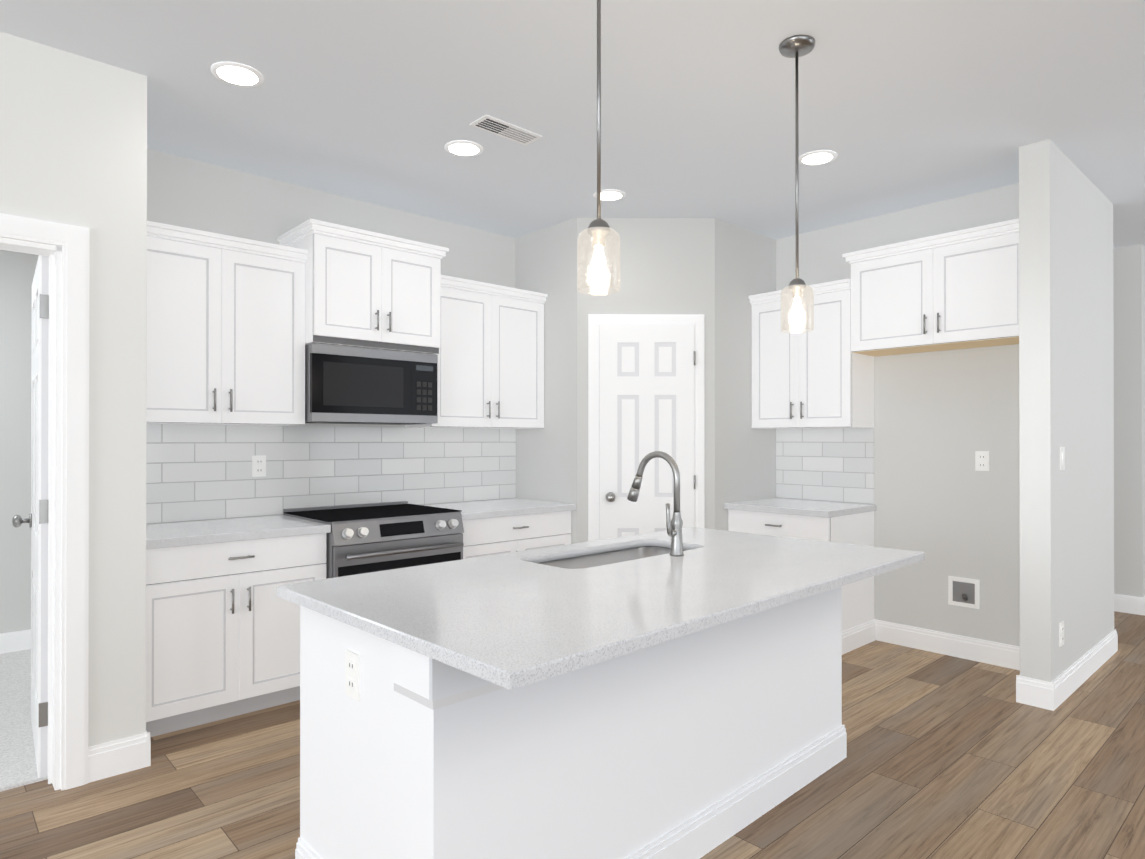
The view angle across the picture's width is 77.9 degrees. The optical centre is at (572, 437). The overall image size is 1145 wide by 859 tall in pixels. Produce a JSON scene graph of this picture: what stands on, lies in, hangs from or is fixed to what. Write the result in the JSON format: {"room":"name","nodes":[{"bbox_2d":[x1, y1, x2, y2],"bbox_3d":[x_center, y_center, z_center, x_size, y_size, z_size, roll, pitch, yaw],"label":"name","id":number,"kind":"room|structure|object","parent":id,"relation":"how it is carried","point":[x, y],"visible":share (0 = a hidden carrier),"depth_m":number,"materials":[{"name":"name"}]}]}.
{"room":"kitchen","nodes":[
{"label":"kitchen","id":0,"kind":"room"},
{"bbox_2d":[0,250,38,633],"bbox_3d":[-5.410,-0.069,2.501,5.650,2.740,0.100,0,0,-43],"label":"wall","id":1,"kind":"structure","parent":0,"point":[17,271],"depth_m":4.30,"materials":[{"name":"grey paint"}]},
{"bbox_2d":[0,32,146,746],"bbox_3d":[-3.856,-0.074,0.902,5.770,2.740,0.120,0,0,-43],"label":"wall","id":2,"kind":"structure","parent":0,"point":[73,139],"depth_m":2.72,"materials":[{"name":"white paint"}]},
{"bbox_2d":[12,255,48,777],"bbox_3d":[-2.248,0.297,2.986,0.175,2.000,0.780,0,0,-39],"label":"bedroom door","id":3,"kind":"structure","parent":2,"relation":"in","point":[37,520],"depth_m":2.70,"materials":[{"name":"white wood"}]},
{"bbox_2d":[0,213,89,790],"bbox_3d":[-2.234,0.255,2.394,0.974,2.092,0.164,0,0,-43],"label":"door frame","id":4,"kind":"structure","parent":2,"relation":"attached to","point":[64,247],"depth_m":2.63,"materials":[{"name":"white wood"}]},
{"bbox_2d":[0,594,1144,782],"bbox_3d":[0.330,1.244,4.641,17.000,0.130,4.524,0,0,-43],"label":"baseboard","id":5,"kind":"structure","parent":2,"relation":"attached to","point":[117,757],"depth_m":4.00,"materials":[{"name":"white wood"}]},
{"bbox_2d":[147,149,514,523],"bbox_3d":[-1.363,-0.063,4.285,2.480,2.740,0.120,0,0,-43],"label":"wall","id":6,"kind":"structure","parent":0,"point":[191,193],"depth_m":3.96,"materials":[{"name":"grey paint"}]},
{"bbox_2d":[146,221,307,425],"bbox_3d":[-1.806,-0.524,3.550,0.826,0.913,0.356,0,0,-43],"label":"upper cabinet","id":7,"kind":"object","parent":6,"relation":"attached to","point":[225,329],"visible":0.77,"depth_m":3.45,"materials":[{"name":"white wood"}]},
{"bbox_2d":[146,424,515,523],"bbox_3d":[-1.316,0.184,4.232,2.474,0.493,0.018,0,0,-43],"label":"tile backsplash","id":8,"kind":"structure","parent":6,"relation":"attached to","point":[200,472],"depth_m":4.07,"materials":[{"name":"white tile"}]},
{"bbox_2d":[277,218,448,354],"bbox_3d":[-1.186,-0.803,4.050,0.826,0.620,0.460,0,0,-43],"label":"upper cabinet","id":9,"kind":"object","parent":6,"relation":"attached to","point":[369,289],"visible":0.94,"depth_m":3.86,"materials":[{"name":"white wood"}]},
{"bbox_2d":[305,343,437,424],"bbox_3d":[-1.208,-0.284,4.072,0.752,0.409,0.396,0,0,-43],"label":"microwave","id":10,"kind":"object","parent":9,"relation":"attached to","point":[349,385],"visible":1,"depth_m":3.89,"materials":[{"name":"silver metal"}]},
{"bbox_2d":[405,275,547,428],"bbox_3d":[-0.615,-0.520,4.646,0.886,0.913,0.356,0,0,-43],"label":"upper cabinet","id":11,"kind":"object","parent":6,"relation":"attached to","point":[490,368],"visible":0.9,"depth_m":4.53,"materials":[{"name":"white wood"}]},
{"bbox_2d":[0,611,1144,858],"bbox_3d":[1.779,1.333,3.068,17.000,0.060,10.000,0,0,-43],"label":"floor","id":12,"kind":"structure","parent":0,"point":[950,757],"depth_m":2.63,"materials":[{"name":"brown wood"}]},
{"bbox_2d":[0,649,47,791],"bbox_3d":[-4.662,1.292,1.680,5.645,0.012,2.115,0,0,-43],"label":"floor carpet","id":13,"kind":"object","parent":12,"relation":"on","point":[18,766],"depth_m":3.20,"materials":[{"name":"white carpet"}]},
{"bbox_2d":[146,533,325,736],"bbox_3d":[-1.714,0.887,3.443,0.823,0.835,0.630,0,0,-43],"label":"base cabinet","id":14,"kind":"object","parent":12,"relation":"on","point":[222,630],"visible":0.79,"depth_m":3.20,"materials":[{"name":"white wood"}]},
{"bbox_2d":[146,515,330,548],"bbox_3d":[-1.707,0.449,3.438,0.824,0.039,0.633,0,0,-43],"label":"countertop","id":15,"kind":"structure","parent":14,"relation":"on","point":[173,534],"depth_m":3.34,"materials":[{"name":"stone"}]},
{"bbox_2d":[283,501,463,578],"bbox_3d":[-1.093,0.853,3.944,0.780,0.907,0.719,0,0,-43],"label":"range","id":16,"kind":"object","parent":12,"relation":"on","point":[368,538],"visible":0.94,"depth_m":3.73,"materials":[{"name":"silver metal"}]},
{"bbox_2d":[462,511,570,558],"bbox_3d":[-0.521,0.891,4.541,0.883,0.835,0.630,0,0,-43],"label":"base cabinet","id":17,"kind":"object","parent":12,"relation":"on","point":[493,536],"visible":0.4,"depth_m":4.31,"materials":[{"name":"white wood"}]},
{"bbox_2d":[424,498,575,519],"bbox_3d":[-0.515,0.453,4.535,0.884,0.039,0.633,0,0,-43],"label":"countertop","id":18,"kind":"structure","parent":17,"relation":"on","point":[471,510],"depth_m":4.44,"materials":[{"name":"stone"}]},
{"bbox_2d":[295,586,846,858],"bbox_3d":[0.131,0.886,2.487,1.969,0.831,0.798,0,0,-44],"label":"kitchen island","id":19,"kind":"object","parent":12,"relation":"on","point":[698,744],"visible":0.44,"depth_m":1.93,"materials":[{"name":"white wood"}]},
{"bbox_2d":[276,527,924,689],"bbox_3d":[0.239,0.454,2.406,2.039,0.030,1.097,0,0,-44],"label":"island countertop","id":20,"kind":"structure","parent":19,"relation":"on","point":[511,620],"depth_m":1.97,"materials":[{"name":"stone"}]},
{"bbox_2d":[538,546,685,568],"bbox_3d":[0.172,0.580,2.717,0.802,0.215,0.352,0,0,-44],"label":"undermount sink","id":21,"kind":"object","parent":20,"relation":"in","point":[599,559],"visible":0.04,"depth_m":2.92,"materials":[{"name":"silver metal"}]},
{"bbox_2d":[627,451,683,555],"bbox_3d":[0.302,0.246,2.708,0.088,0.387,0.266,0,0,-44],"label":"kitchen faucet","id":22,"kind":"object","parent":20,"relation":"on","point":[674,525],"visible":1,"depth_m":2.63,"materials":[{"name":"silver metal"}]},
{"bbox_2d":[728,509,874,654],"bbox_3d":[1.487,0.891,4.627,0.630,0.835,0.726,0,0,-43],"label":"base cabinet","id":23,"kind":"object","parent":12,"relation":"on","point":[858,626],"visible":0.25,"depth_m":4.41,"materials":[{"name":"white wood"}]},
{"bbox_2d":[724,498,876,517],"bbox_3d":[1.482,0.453,4.620,0.633,0.039,0.732,0,0,-43],"label":"countertop","id":24,"kind":"structure","parent":23,"relation":"on","point":[823,509],"depth_m":4.48,"materials":[{"name":"stone"}]},
{"bbox_2d":[0,0,1144,248],"bbox_3d":[1.779,-1.477,3.077,17.000,0.080,10.000,0,0,-43],"label":"ceiling","id":25,"kind":"structure","parent":0,"point":[904,104],"depth_m":2.99,"materials":[{"name":"white paint"}]},
{"bbox_2d":[211,62,263,86],"bbox_3d":[-1.325,-1.434,2.801,0.189,0.006,0.189,0,0,2],"label":"recessed light","id":26,"kind":"object","parent":25,"relation":"in","point":[237,74],"depth_m":2.79,"materials":[{"name":"white plastic"}]},
{"bbox_2d":[445,140,482,156],"bbox_3d":[-0.539,-1.432,3.512,0.189,0.006,0.189,0,0,2],"label":"recessed light","id":27,"kind":"object","parent":25,"relation":"in","point":[462,148],"depth_m":3.50,"materials":[{"name":"white plastic"}]},
{"bbox_2d":[469,114,542,144],"bbox_3d":[-0.307,-1.431,3.304,0.330,0.009,0.130,0,0,-43],"label":"ceiling vent","id":28,"kind":"object","parent":25,"relation":"in","point":[501,128],"visible":1,"depth_m":3.29,"materials":[{"name":"white metal"}]},
{"bbox_2d":[577,0,619,295],"bbox_3d":[0.071,-0.915,1.897,0.128,1.049,0.128,0,0,-43],"label":"pendant light","id":29,"kind":"object","parent":25,"relation":"hanging from","point":[597,233],"visible":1,"depth_m":1.87,"materials":[{"name":"clear glass"}]},
{"bbox_2d":[593,189,624,200],"bbox_3d":[0.218,-1.429,4.182,0.189,0.006,0.189,0,0,2],"label":"recessed light","id":30,"kind":"object","parent":25,"relation":"in","point":[609,194],"depth_m":4.17,"materials":[{"name":"white plastic"}]},
{"bbox_2d":[779,35,814,332],"bbox_3d":[0.821,-0.913,2.587,0.128,1.049,0.128,0,0,-43],"label":"pendant light","id":31,"kind":"object","parent":25,"relation":"hanging from","point":[796,47],"visible":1,"depth_m":2.57,"materials":[{"name":"clear glass"}]},
{"bbox_2d":[799,150,836,165],"bbox_3d":[1.257,-1.431,3.629,0.189,0.006,0.189,0,0,2],"label":"recessed light","id":32,"kind":"object","parent":25,"relation":"in","point":[820,157],"depth_m":3.62,"materials":[{"name":"white plastic"}]},
{"bbox_2d":[515,218,775,543],"bbox_3d":[0.535,-0.059,5.183,1.530,2.740,1.370,0,0,-43],"label":"wall","id":33,"kind":"structure","parent":0,"point":[716,272],"depth_m":4.68,"materials":[{"name":"grey paint"}]},
{"bbox_2d":[588,314,703,541],"bbox_3d":[0.480,0.254,4.596,0.754,2.108,0.022,0,0,-1],"label":"door frame","id":34,"kind":"structure","parent":33,"relation":"attached to","point":[595,321],"depth_m":4.59,"materials":[{"name":"white wood"}]},
{"bbox_2d":[599,324,695,539],"bbox_3d":[0.480,0.287,4.579,0.486,2.034,0.444,0,0,-43],"label":"pantry door","id":35,"kind":"structure","parent":33,"relation":"in","point":[646,389],"depth_m":4.57,"materials":[{"name":"white wood"}]},
{"bbox_2d":[776,183,1019,646],"bbox_3d":[2.090,-0.062,4.535,0.120,2.740,1.690,0,0,-43],"label":"wall","id":36,"kind":"structure","parent":0,"point":[940,502],"depth_m":4.29,"materials":[{"name":"grey paint"}]},
{"bbox_2d":[748,279,873,428],"bbox_3d":[1.583,-0.519,4.731,0.356,0.913,0.712,0,0,-43],"label":"upper cabinet","id":37,"kind":"object","parent":36,"relation":"attached to","point":[821,375],"visible":0.88,"depth_m":4.57,"materials":[{"name":"white wood"}]},
{"bbox_2d":[776,428,873,503],"bbox_3d":[1.712,0.186,4.848,0.009,0.493,0.711,0,0,-43],"label":"tile backsplash","id":38,"kind":"structure","parent":36,"relation":"attached to","point":[834,464],"depth_m":4.82,"materials":[{"name":"white tile"}]},
{"bbox_2d":[842,218,1018,356],"bbox_3d":[2.139,-0.829,4.120,0.366,0.608,1.003,0,0,-43],"label":"upper cabinet","id":39,"kind":"object","parent":36,"relation":"attached to","point":[955,290],"visible":0.88,"depth_m":3.99,"materials":[{"name":"white wood"}]},
{"bbox_2d":[948,576,979,608],"bbox_3d":[2.305,0.917,4.179,0.039,0.170,0.170,0,0,-43],"label":"outlet box","id":40,"kind":"object","parent":36,"relation":"attached to","point":[963,592],"depth_m":4.18,"materials":[{"name":"white plastic"}]},
{"bbox_2d":[975,451,988,470],"bbox_3d":[2.385,0.137,4.119,0.008,0.115,0.072,0,0,-43],"label":"outlet","id":41,"kind":"object","parent":36,"relation":"attached to","point":[981,457],"depth_m":4.12,"materials":[{"name":"white plastic"}]},
{"bbox_2d":[1019,139,1113,681],"bbox_3d":[2.765,-0.064,3.920,1.400,2.740,0.130,0,0,-43],"label":"wall","id":42,"kind":"structure","parent":0,"point":[1066,361],"depth_m":3.56,"materials":[{"name":"grey paint"}]},
{"bbox_2d":[1059,621,1063,646],"bbox_3d":[2.430,0.975,3.512,0.072,0.115,0.008,0,0,-43],"label":"outlet","id":43,"kind":"object","parent":42,"relation":"attached to","point":[1061,625],"depth_m":3.50,"materials":[{"name":"white plastic"}]},
{"bbox_2d":[1060,447,1064,469],"bbox_3d":[2.446,0.105,3.528,0.072,0.115,0.010,0,0,-43],"label":"light switch","id":44,"kind":"object","parent":42,"relation":"attached to","point":[1062,449],"depth_m":3.52,"materials":[{"name":"white plastic"}]},
{"bbox_2d":[1113,244,1144,596],"bbox_3d":[5.917,-0.052,7.251,5.250,2.740,0.660,0,0,-43],"label":"wall","id":45,"kind":"structure","parent":0,"point":[1129,400],"depth_m":5.29,"materials":[{"name":"grey paint"}]}
]}

